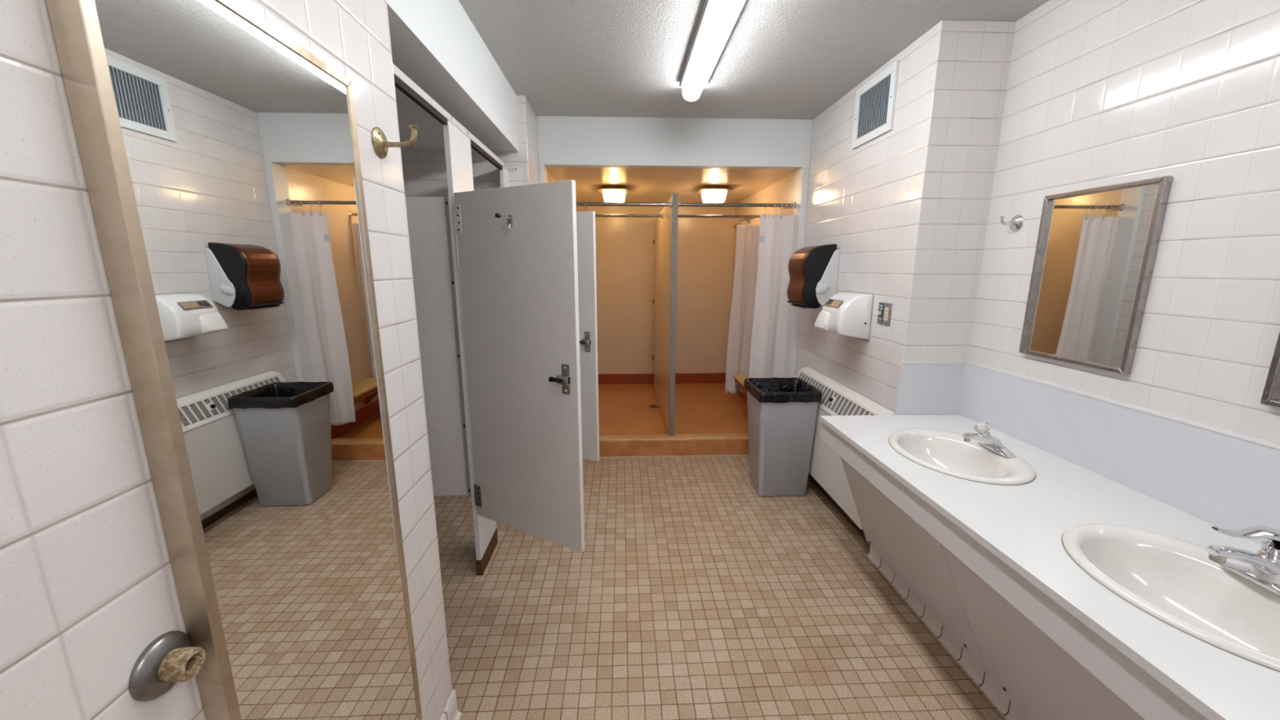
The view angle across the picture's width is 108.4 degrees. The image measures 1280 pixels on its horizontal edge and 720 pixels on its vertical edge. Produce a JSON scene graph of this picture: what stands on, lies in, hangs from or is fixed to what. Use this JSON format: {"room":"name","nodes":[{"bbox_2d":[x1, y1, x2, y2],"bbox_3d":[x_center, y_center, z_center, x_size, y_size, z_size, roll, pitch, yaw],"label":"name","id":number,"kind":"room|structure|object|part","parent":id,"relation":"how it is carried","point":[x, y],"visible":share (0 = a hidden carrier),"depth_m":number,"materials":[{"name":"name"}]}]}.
{"room":"public restroom","nodes":[
{"label":"public restroom","id":0,"kind":"room"},
{"bbox_2d":[0,0,462,719],"bbox_3d":[-1.419,0.286,-0.236,1.742,2.530,3.138,0,11,-2],"label":"wall","id":1,"kind":"structure","parent":0,"point":[87,583],"depth_m":0.50,"materials":[{"name":"tile"}]},
{"bbox_2d":[128,631,205,702],"bbox_3d":[-0.580,0.381,0.579,0.041,0.074,0.074,0,11,-2],"label":"door stop","id":2,"kind":"object","parent":1,"relation":"attached to","point":[171,659],"visible":1,"depth_m":0.56,"materials":[{"name":"metal"}]},
{"bbox_2d":[45,0,422,719],"bbox_3d":[-0.595,0.249,0.847,0.034,1.567,0.505,0,11,-2],"label":"wall mirror","id":3,"kind":"object","parent":1,"relation":"attached to","point":[220,155],"visible":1,"depth_m":0.68,"materials":[{"name":"clear glass"}]},
{"bbox_2d":[371,124,418,158],"bbox_3d":[-0.579,-0.525,1.111,0.097,0.073,0.068,0,11,-2],"label":"robe hook","id":4,"kind":"object","parent":1,"relation":"attached to","point":[380,145],"visible":1,"depth_m":1.11,"materials":[{"name":"gold metal"}]},
{"bbox_3d":[-0.577,-0.536,1.109,0.092,0.050,0.022,0,11,-2],"label":"arm","id":5,"kind":"part","parent":4,"relation":"part of","materials":[{"name":"gold metal"}]},
{"bbox_2d":[386,0,519,151],"bbox_3d":[-1.502,-1.277,1.952,1.568,0.325,1.774,0,11,-2],"label":"wall","id":6,"kind":"structure","parent":0,"point":[436,44],"depth_m":1.93,"materials":[{"name":"white paint"}]},
{"bbox_2d":[400,95,555,196],"bbox_3d":[-1.596,-0.625,4.306,1.755,2.530,2.590,0,11,-2],"label":"wall","id":7,"kind":"structure","parent":0,"point":[424,172],"depth_m":2.89,"materials":[{"name":"tile"}]},
{"bbox_2d":[538,164,546,182],"bbox_3d":[-0.702,-0.311,3.553,0.036,2.212,0.140,0,11,-2],"label":"trim","id":8,"kind":"structure","parent":7,"relation":"attached to","point":[542,169],"depth_m":3.28,"materials":[{"name":"white paint"}]},
{"bbox_2d":[576,200,671,208],"bbox_3d":[-0.225,-1.164,3.453,0.926,0.052,0.052,0,11,-2],"label":"curtain rod","id":9,"kind":"object","parent":7,"relation":"attached to","point":[626,204],"visible":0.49,"depth_m":3.45,"materials":[{"name":"metal"}]},
{"bbox_2d":[595,213,662,218],"bbox_3d":[-0.254,-1.317,4.217,0.930,0.052,0.052,0,11,-2],"label":"curtain rod","id":10,"kind":"object","parent":7,"relation":"attached to","point":[660,215],"visible":0.51,"depth_m":4.21,"materials":[{"name":"metal"}]},
{"bbox_2d":[582,454,749,458],"bbox_3d":[0.248,0.779,3.731,1.861,0.006,0.015,0,11,-2],"label":"trim","id":11,"kind":"structure","parent":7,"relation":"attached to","point":[713,455],"depth_m":3.73,"materials":[{"name":"beige"}]},
{"bbox_2d":[576,205,734,373],"bbox_3d":[0.187,-0.814,5.586,1.980,2.400,0.150,0,11,-2],"label":"wall","id":12,"kind":"structure","parent":0,"point":[624,246],"depth_m":5.51,"materials":[{"name":"beige paint"}]},
{"bbox_2d":[598,373,725,384],"bbox_3d":[0.168,0.230,5.709,1.867,0.125,0.018,0,11,-2],"label":"baseboard","id":13,"kind":"structure","parent":12,"relation":"attached to","point":[680,378],"depth_m":5.70,"materials":[{"name":"red paint"}]},
{"bbox_2d":[546,167,799,203],"bbox_3d":[0.208,-1.641,4.339,1.866,0.088,1.968,0,11,-2],"label":"ceiling","id":14,"kind":"structure","parent":0,"point":[646,184],"depth_m":3.88,"materials":[{"name":"beige paint"}]},
{"bbox_2d":[596,186,631,201],"bbox_3d":[-0.236,-1.511,4.250,0.310,0.132,0.310,0,11,-2],"label":"lamp","id":15,"kind":"object","parent":14,"relation":"attached to","point":[614,190],"visible":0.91,"depth_m":4.18,"materials":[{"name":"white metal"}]},
{"bbox_3d":[-0.236,-1.560,4.240,0.310,0.032,0.310,0,11,-2],"label":"plate","id":16,"kind":"part","parent":15,"relation":"part of","materials":[{"name":"white glass"}]},
{"bbox_3d":[-0.236,-1.507,4.251,0.061,0.100,0.061,0,11,-2],"label":"bulb","id":17,"kind":"part","parent":15,"relation":"part of","materials":[{"name":"white glass"}]},
{"bbox_2d":[668,191,689,194],"bbox_3d":[0.379,-1.626,4.497,0.190,0.003,0.180,0,11,-2],"label":"ceiling patch","id":18,"kind":"structure","parent":14,"relation":"attached to","point":[670,192],"depth_m":4.45,"materials":[{"name":"beige"}]},
{"bbox_2d":[695,186,733,201],"bbox_3d":[0.679,-1.510,4.246,0.310,0.132,0.310,0,11,-2],"label":"lamp","id":19,"kind":"object","parent":14,"relation":"attached to","point":[713,190],"visible":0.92,"depth_m":4.18,"materials":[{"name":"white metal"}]},
{"bbox_3d":[0.679,-1.506,4.247,0.061,0.100,0.061,0,11,-2],"label":"bulb","id":20,"kind":"part","parent":19,"relation":"part of","materials":[{"name":"white glass"}]},
{"bbox_3d":[0.679,-1.559,4.237,0.310,0.032,0.310,0,11,-2],"label":"plate","id":21,"kind":"part","parent":19,"relation":"part of","materials":[{"name":"white glass"}]},
{"bbox_2d":[598,382,748,435],"bbox_3d":[0.209,0.544,4.813,1.945,0.140,2.000,0,11,-2],"label":"floor","id":22,"kind":"structure","parent":0,"point":[624,409],"depth_m":4.63,"materials":[{"name":"orange tile"}]},
{"bbox_2d":[648,404,658,408],"bbox_3d":[0.143,0.479,4.766,0.110,0.006,0.110,0,11,-2],"label":"floor drain","id":23,"kind":"object","parent":22,"relation":"on","point":[650,406],"visible":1,"depth_m":4.75,"materials":[{"name":"metal"}]},
{"bbox_2d":[652,193,678,435],"bbox_3d":[0.218,-0.471,4.572,0.050,1.944,1.974,0,11,-2],"label":"divider","id":24,"kind":"object","parent":22,"relation":"on","point":[665,236],"visible":0.98,"depth_m":4.02,"materials":[{"name":"beige paint"}]},
{"bbox_2d":[536,115,812,168],"bbox_3d":[0.253,-1.552,3.312,1.944,0.318,0.080,0,11,-2],"label":"beam","id":25,"kind":"structure","parent":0,"point":[563,141],"depth_m":3.27,"materials":[{"name":"white paint"}]},
{"bbox_2d":[433,456,1006,719],"bbox_3d":[-0.235,1.352,1.139,4.200,0.100,5.320,0,11,-2],"label":"floor","id":26,"kind":"structure","parent":0,"point":[692,593],"depth_m":2.02,"materials":[{"name":"tile"}]},
{"bbox_2d":[443,120,497,575],"bbox_3d":[-0.800,0.018,2.227,0.029,2.088,0.288,0,11,-2],"label":"pilaster","id":27,"kind":"object","parent":26,"relation":"on","point":[457,144],"visible":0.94,"depth_m":2.08,"materials":[{"name":"metal"}]},
{"bbox_2d":[392,63,517,172],"bbox_3d":[-0.772,-1.015,2.034,0.079,0.050,1.774,0,11,-2],"label":"headrail","id":28,"kind":"object","parent":27,"relation":"on","point":[402,82],"visible":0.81,"depth_m":1.77,"materials":[{"name":"grey metal"}]},
{"bbox_2d":[452,179,584,552],"bbox_3d":[-0.526,0.056,1.905,0.624,1.468,0.091,6,13,28],"label":"door","id":29,"kind":"structure","parent":27,"relation":"attached to","point":[516,246],"depth_m":1.90,"materials":[{"name":"grey metal"}]},
{"bbox_3d":[-0.520,-0.548,1.776,0.012,0.015,0.054,7,13,31],"label":"bumper arm","id":30,"kind":"part","parent":29,"relation":"part of","materials":[{"name":"silver metal"}]},
{"bbox_3d":[-0.515,-0.515,1.792,0.009,0.030,0.038,8,14,34],"label":"hook arm","id":31,"kind":"part","parent":29,"relation":"part of","materials":[{"name":"silver metal"}]},
{"bbox_3d":[-0.327,0.076,1.789,0.059,0.022,0.014,3,12,17],"label":"latch knob","id":32,"kind":"part","parent":29,"relation":"part of","materials":[{"name":"black plastic"}]},
{"bbox_2d":[499,167,509,187],"bbox_3d":[-0.832,-0.144,3.035,0.029,2.088,0.149,0,11,-2],"label":"pilaster","id":33,"kind":"object","parent":26,"relation":"on","point":[504,174],"visible":0.12,"depth_m":2.78,"materials":[{"name":"metal"}]},
{"bbox_2d":[576,210,599,461],"bbox_3d":[-0.544,-0.125,2.806,0.624,1.468,0.064,5,13,25],"label":"door","id":34,"kind":"structure","parent":33,"relation":"attached to","point":[585,220],"depth_m":2.69,"materials":[{"name":"grey metal"}]},
{"bbox_2d":[599,433,749,457],"bbox_3d":[0.245,0.694,3.783,1.861,0.151,0.128,0,11,-2],"label":"curb","id":35,"kind":"object","parent":26,"relation":"on","point":[697,444],"visible":0.62,"depth_m":3.73,"materials":[{"name":"orange tile"}]},
{"bbox_2d":[746,391,818,496],"bbox_3d":[0.934,0.529,3.130,0.394,0.728,0.390,0,11,-2],"label":"waste bin","id":36,"kind":"object","parent":26,"relation":"on","point":[781,435],"visible":0.82,"depth_m":3.00,"materials":[{"name":"grey plastic"}]},
{"bbox_2d":[743,377,822,403],"bbox_3d":[0.934,0.407,3.105,0.404,0.507,0.400,0,11,-2],"label":"liner","id":37,"kind":"object","parent":36,"relation":"in","point":[773,389],"visible":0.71,"depth_m":3.06,"materials":[{"name":"black plastic"}]},
{"bbox_2d":[458,0,1049,119],"bbox_3d":[0.515,-1.240,0.691,2.700,0.100,5.400,0,11,-2],"label":"ceiling","id":38,"kind":"structure","parent":0,"point":[780,59],"depth_m":2.23,"materials":[{"name":"white paint"}]},
{"bbox_2d":[679,0,746,102],"bbox_3d":[0.345,-1.308,1.500,0.158,0.084,2.425,0,11,-2],"label":"ceiling light","id":39,"kind":"object","parent":38,"relation":"attached to","point":[718,19],"visible":1,"depth_m":2.04,"materials":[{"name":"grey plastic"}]},
{"bbox_2d":[731,171,795,298],"bbox_3d":[1.162,-0.559,4.569,0.042,2.300,2.020,0,11,-2],"label":"wall","id":40,"kind":"structure","parent":0,"point":[782,191],"depth_m":4.13,"materials":[{"name":"beige paint"}]},
{"bbox_2d":[677,213,764,217],"bbox_3d":[0.697,-1.324,4.254,0.900,0.052,0.052,0,11,-2],"label":"curtain rod","id":41,"kind":"object","parent":40,"relation":"attached to","point":[678,215],"visible":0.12,"depth_m":4.25,"materials":[{"name":"metal"}]},
{"bbox_2d":[724,214,759,393],"bbox_3d":[0.991,-0.506,4.430,0.291,1.700,0.080,0,11,-2],"label":"shower curtain","id":42,"kind":"object","parent":41,"relation":"hanging from","point":[741,317],"visible":0.8,"depth_m":4.42,"materials":[{"name":"white fabric"}]},
{"bbox_2d":[678,201,795,208],"bbox_3d":[0.728,-1.171,3.490,0.900,0.052,0.052,0,11,-2],"label":"curtain rod","id":43,"kind":"object","parent":40,"relation":"attached to","point":[768,205],"visible":0.84,"depth_m":3.48,"materials":[{"name":"metal"}]},
{"bbox_2d":[748,203,794,377],"bbox_3d":[1.035,-0.333,3.673,0.294,1.740,0.056,0,11,-2],"label":"shower curtain","id":44,"kind":"object","parent":43,"relation":"hanging from","point":[770,322],"visible":0.73,"depth_m":3.64,"materials":[{"name":"white fabric"}]},
{"bbox_2d":[733,374,749,393],"bbox_3d":[1.041,0.315,4.249,0.236,0.232,0.600,0,11,-2],"label":"shower bench","id":45,"kind":"object","parent":40,"relation":"attached to","point":[739,379],"visible":0.16,"depth_m":4.37,"materials":[{"name":"yellow laminate"}]},
{"bbox_3d":[1.041,0.211,4.229,0.236,0.020,0.600,0,11,-2],"label":"seat","id":46,"kind":"part","parent":45,"relation":"part of","materials":[{"name":"yellow laminate"}]},
{"bbox_2d":[733,217,750,229],"bbox_3d":[1.044,-1.405,4.762,0.170,0.113,0.060,0,11,-2],"label":"shower","id":47,"kind":"object","parent":40,"relation":"attached to","point":[735,226],"visible":0.82,"depth_m":4.75,"materials":[{"name":"silver metal"}]},
{"bbox_2d":[737,391,747,404],"bbox_3d":[1.131,0.412,4.803,0.015,0.125,1.900,0,11,-2],"label":"baseboard","id":48,"kind":"structure","parent":40,"relation":"attached to","point":[743,395],"depth_m":4.99,"materials":[{"name":"red tile"}]},
{"bbox_2d":[783,167,808,377],"bbox_3d":[1.199,-0.325,3.627,0.046,2.212,0.140,0,11,-2],"label":"trim","id":49,"kind":"structure","parent":40,"relation":"attached to","point":[802,174],"depth_m":3.50,"materials":[{"name":"white paint"}]},
{"bbox_2d":[795,20,1016,414],"bbox_3d":[1.526,-0.553,3.957,0.635,2.530,3.550,0,11,-2],"label":"wall","id":50,"kind":"structure","parent":0,"point":[906,209],"depth_m":2.21,"materials":[{"name":"tile"}]},
{"bbox_2d":[786,244,839,308],"bbox_3d":[1.130,-0.552,3.053,0.226,0.405,0.324,0,11,-2],"label":"paper towel dispenser","id":51,"kind":"object","parent":50,"relation":"attached to","point":[813,271],"visible":1,"depth_m":2.92,"materials":[{"name":"black plastic"}]},
{"bbox_3d":[1.065,-0.556,3.050,0.097,0.369,0.268,0,11,-2],"label":"panel","id":52,"kind":"part","parent":51,"relation":"part of","materials":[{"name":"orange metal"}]},
{"bbox_2d":[813,290,874,342],"bbox_3d":[1.156,-0.257,2.656,0.209,0.264,0.281,0,11,-2],"label":"dryer","id":53,"kind":"object","parent":50,"relation":"attached to","point":[849,313],"visible":1,"depth_m":2.54,"materials":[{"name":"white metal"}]},
{"bbox_3d":[1.107,-0.326,2.646,0.032,0.038,0.175,0,11,-2],"label":"label plate","id":54,"kind":"part","parent":53,"relation":"part of","materials":[{"name":"brown metal"}]},
{"bbox_2d":[831,300,841,306],"bbox_3d":[1.109,-0.321,2.612,0.021,0.025,0.093,0,11,-2],"label":"label","id":55,"kind":"object","parent":53,"relation":"on","point":[833,303],"depth_m":2.61,"materials":[{"name":"beige paper"}]},
{"bbox_3d":[1.258,-0.257,2.660,0.005,0.264,0.281,0,11,-2],"label":"plate","id":56,"kind":"part","parent":53,"relation":"part of","materials":[{"name":"grey plastic"}]},
{"bbox_2d":[795,366,895,529],"bbox_3d":[1.196,0.469,2.913,0.119,0.635,1.116,0,11,-2],"label":"radiator","id":57,"kind":"object","parent":50,"relation":"attached to","point":[826,467],"depth_m":2.77,"materials":[{"name":"white metal"}]},
{"bbox_3d":[1.175,0.245,2.811,0.021,0.039,0.042,0,11,-2],"label":"thermostat plate","id":58,"kind":"part","parent":57,"relation":"part of","materials":[{"name":"white metal"}]},
{"bbox_2d":[795,370,877,415],"bbox_3d":[1.173,0.237,2.865,0.052,0.107,1.116,0,11,-2],"label":"air vent","id":59,"kind":"object","parent":57,"relation":"in","point":[835,401],"depth_m":2.79,"materials":[{"name":"white metal"}]},
{"bbox_2d":[851,60,899,149],"bbox_3d":[1.252,-1.348,2.481,0.016,0.314,0.398,0,11,-2],"label":"air vent","id":60,"kind":"object","parent":50,"relation":"in","point":[875,101],"visible":1,"depth_m":2.46,"materials":[{"name":"white metal"}]},
{"bbox_2d":[877,302,892,326],"bbox_3d":[1.264,-0.240,2.397,0.013,0.115,0.114,0,11,-2],"label":"power outlet","id":61,"kind":"object","parent":50,"relation":"attached to","point":[884,314],"visible":1,"depth_m":2.39,"materials":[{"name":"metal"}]},
{"bbox_2d":[884,307,888,320],"bbox_3d":[1.266,-0.236,2.374,0.004,0.066,0.032,0,11,-2],"label":"receptacle","id":62,"kind":"object","parent":61,"relation":"attached to","point":[886,309],"depth_m":2.37,"materials":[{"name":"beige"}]},
{"bbox_2d":[808,473,1026,719],"bbox_3d":[1.291,1.233,1.216,0.072,0.105,5.195,0,11,-2],"label":"baseboard","id":63,"kind":"structure","parent":50,"relation":"attached to","point":[983,681],"depth_m":1.89,"materials":[{"name":"tile"}]},
{"bbox_2d":[895,360,967,414],"bbox_3d":[1.429,0.138,2.270,0.321,0.268,0.018,0,11,-2],"label":"side splash","id":64,"kind":"object","parent":50,"relation":"attached to","point":[925,387],"visible":1,"depth_m":2.27,"materials":[{"name":"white laminate"}]},
{"bbox_2d":[968,0,1279,444],"bbox_3d":[1.785,-0.121,0.278,0.210,1.930,3.850,0,11,-2],"label":"wall","id":65,"kind":"structure","parent":0,"point":[1100,93],"depth_m":1.43,"materials":[{"name":"tile"}]},
{"bbox_2d":[1000,214,1023,231],"bbox_3d":[1.572,-0.584,1.972,0.077,0.068,0.068,0,11,-2],"label":"wall hook","id":66,"kind":"object","parent":65,"relation":"attached to","point":[1015,224],"visible":1,"depth_m":1.97,"materials":[{"name":"silver metal"}]},
{"bbox_3d":[1.569,-0.593,1.970,0.072,0.038,0.018,0,11,-2],"label":"arm","id":67,"kind":"part","parent":66,"relation":"part of","materials":[{"name":"silver metal"}]},
{"bbox_2d":[819,413,1279,719],"bbox_3d":[1.293,0.843,1.132,0.720,0.667,2.485,0,11,-2],"label":"countertop","id":68,"kind":"structure","parent":65,"relation":"attached to","point":[990,562],"depth_m":1.30,"materials":[{"name":"white laminate"}]},
{"bbox_3d":[1.065,0.741,1.932,0.264,0.551,0.806,0,11,-2],"label":"apron panel","id":69,"kind":"part","parent":68,"relation":"part of","materials":[{"name":"grey laminate"}]},
{"bbox_2d":[888,428,1035,485],"bbox_3d":[1.233,0.434,1.821,0.438,0.165,0.536,0,11,-2],"label":"sink basin","id":70,"kind":"object","parent":68,"relation":"in","point":[944,452],"visible":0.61,"depth_m":1.88,"materials":[{"name":"white ceramic"}]},
{"bbox_2d":[962,422,1016,458],"bbox_3d":[1.341,0.299,1.796,0.165,0.114,0.152,0,11,-2],"label":"faucet","id":71,"kind":"object","parent":68,"relation":"on","point":[984,436],"visible":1,"depth_m":1.78,"materials":[{"name":"silver metal"}]},
{"bbox_3d":[1.325,0.265,1.789,0.051,0.044,0.051,5,12,24],"label":"knob","id":72,"kind":"part","parent":71,"relation":"part of","materials":[{"name":"white plastic"}]},
{"bbox_3d":[1.339,0.320,1.800,0.161,0.072,0.050,0,11,-2],"label":"spout","id":73,"kind":"part","parent":71,"relation":"part of","materials":[{"name":"silver metal"}]},
{"bbox_3d":[1.343,0.298,1.796,0.049,0.049,0.042,0,11,-2],"label":"stem","id":74,"kind":"part","parent":71,"relation":"part of","materials":[{"name":"silver metal"}]},
{"bbox_3d":[1.113,0.983,0.726,0.264,0.551,1.648,0,11,-2],"label":"apron panel","id":75,"kind":"part","parent":68,"relation":"part of","materials":[{"name":"grey laminate"}]},
{"bbox_2d":[1061,523,1279,671],"bbox_3d":[1.279,0.587,1.058,0.438,0.165,0.536,0,11,-2],"label":"sink basin","id":76,"kind":"object","parent":68,"relation":"in","point":[1173,580],"visible":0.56,"depth_m":1.13,"materials":[{"name":"white ceramic"}]},
{"bbox_2d":[1204,525,1279,595],"bbox_3d":[1.354,0.437,1.028,0.192,0.146,0.152,0,11,-2],"label":"faucet","id":77,"kind":"object","parent":68,"relation":"on","point":[1264,571],"visible":1,"depth_m":1.02,"materials":[{"name":"silver metal"}]},
{"bbox_3d":[1.342,0.452,1.031,0.156,0.082,0.048,0,11,-2],"label":"spout","id":78,"kind":"part","parent":77,"relation":"part of","materials":[{"name":"silver metal"}]},
{"bbox_3d":[1.353,0.394,1.020,0.190,0.058,0.052,0,11,-2],"label":"lever handle","id":79,"kind":"part","parent":77,"relation":"part of","materials":[{"name":"silver metal"}]},
{"bbox_2d":[1018,175,1173,374],"bbox_3d":[1.611,-0.298,1.677,0.025,0.626,0.416,0,11,-2],"label":"vanity mirror","id":80,"kind":"object","parent":65,"relation":"attached to","point":[1096,248],"visible":1,"depth_m":1.64,"materials":[{"name":"silver metal"}]},
{"bbox_2d":[960,360,1279,546],"bbox_3d":[1.644,0.380,1.061,0.016,0.268,2.500,0,11,-2],"label":"backsplash","id":81,"kind":"structure","parent":65,"relation":"attached to","point":[1225,479],"depth_m":1.49,"materials":[{"name":"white laminate"}]},
{"bbox_2d":[1260,331,1279,408],"bbox_3d":[1.641,-0.151,0.948,0.025,0.626,0.408,0,11,-2],"label":"vanity mirror","id":82,"kind":"object","parent":65,"relation":"attached to","point":[1270,397],"visible":1,"depth_m":1.18,"materials":[{"name":"silver metal"}]},
{"bbox_2d":[1275,383,1279,400],"bbox_3d":[1.649,-0.152,0.949,0.008,0.598,0.380,0,11,-2],"label":"mirror glass","id":83,"kind":"object","parent":82,"relation":"attached to","point":[1277,385],"depth_m":1.18,"materials":[{"name":"white"}]},
{"bbox_3d":[-2.311,-0.190,2.137,0.150,2.530,1.775,0,11,-2],"label":"wall","id":84,"kind":"structure","parent":0,"visible":0},
{"bbox_2d":[404,195,471,497],"bbox_3d":[-1.519,-0.014,2.075,1.424,1.379,0.056,0,11,-2],"label":"divider","id":85,"kind":"object","parent":84,"relation":"attached to","point":[428,221],"visible":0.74,"depth_m":2.09,"materials":[{"name":"grey metal"}]}
]}

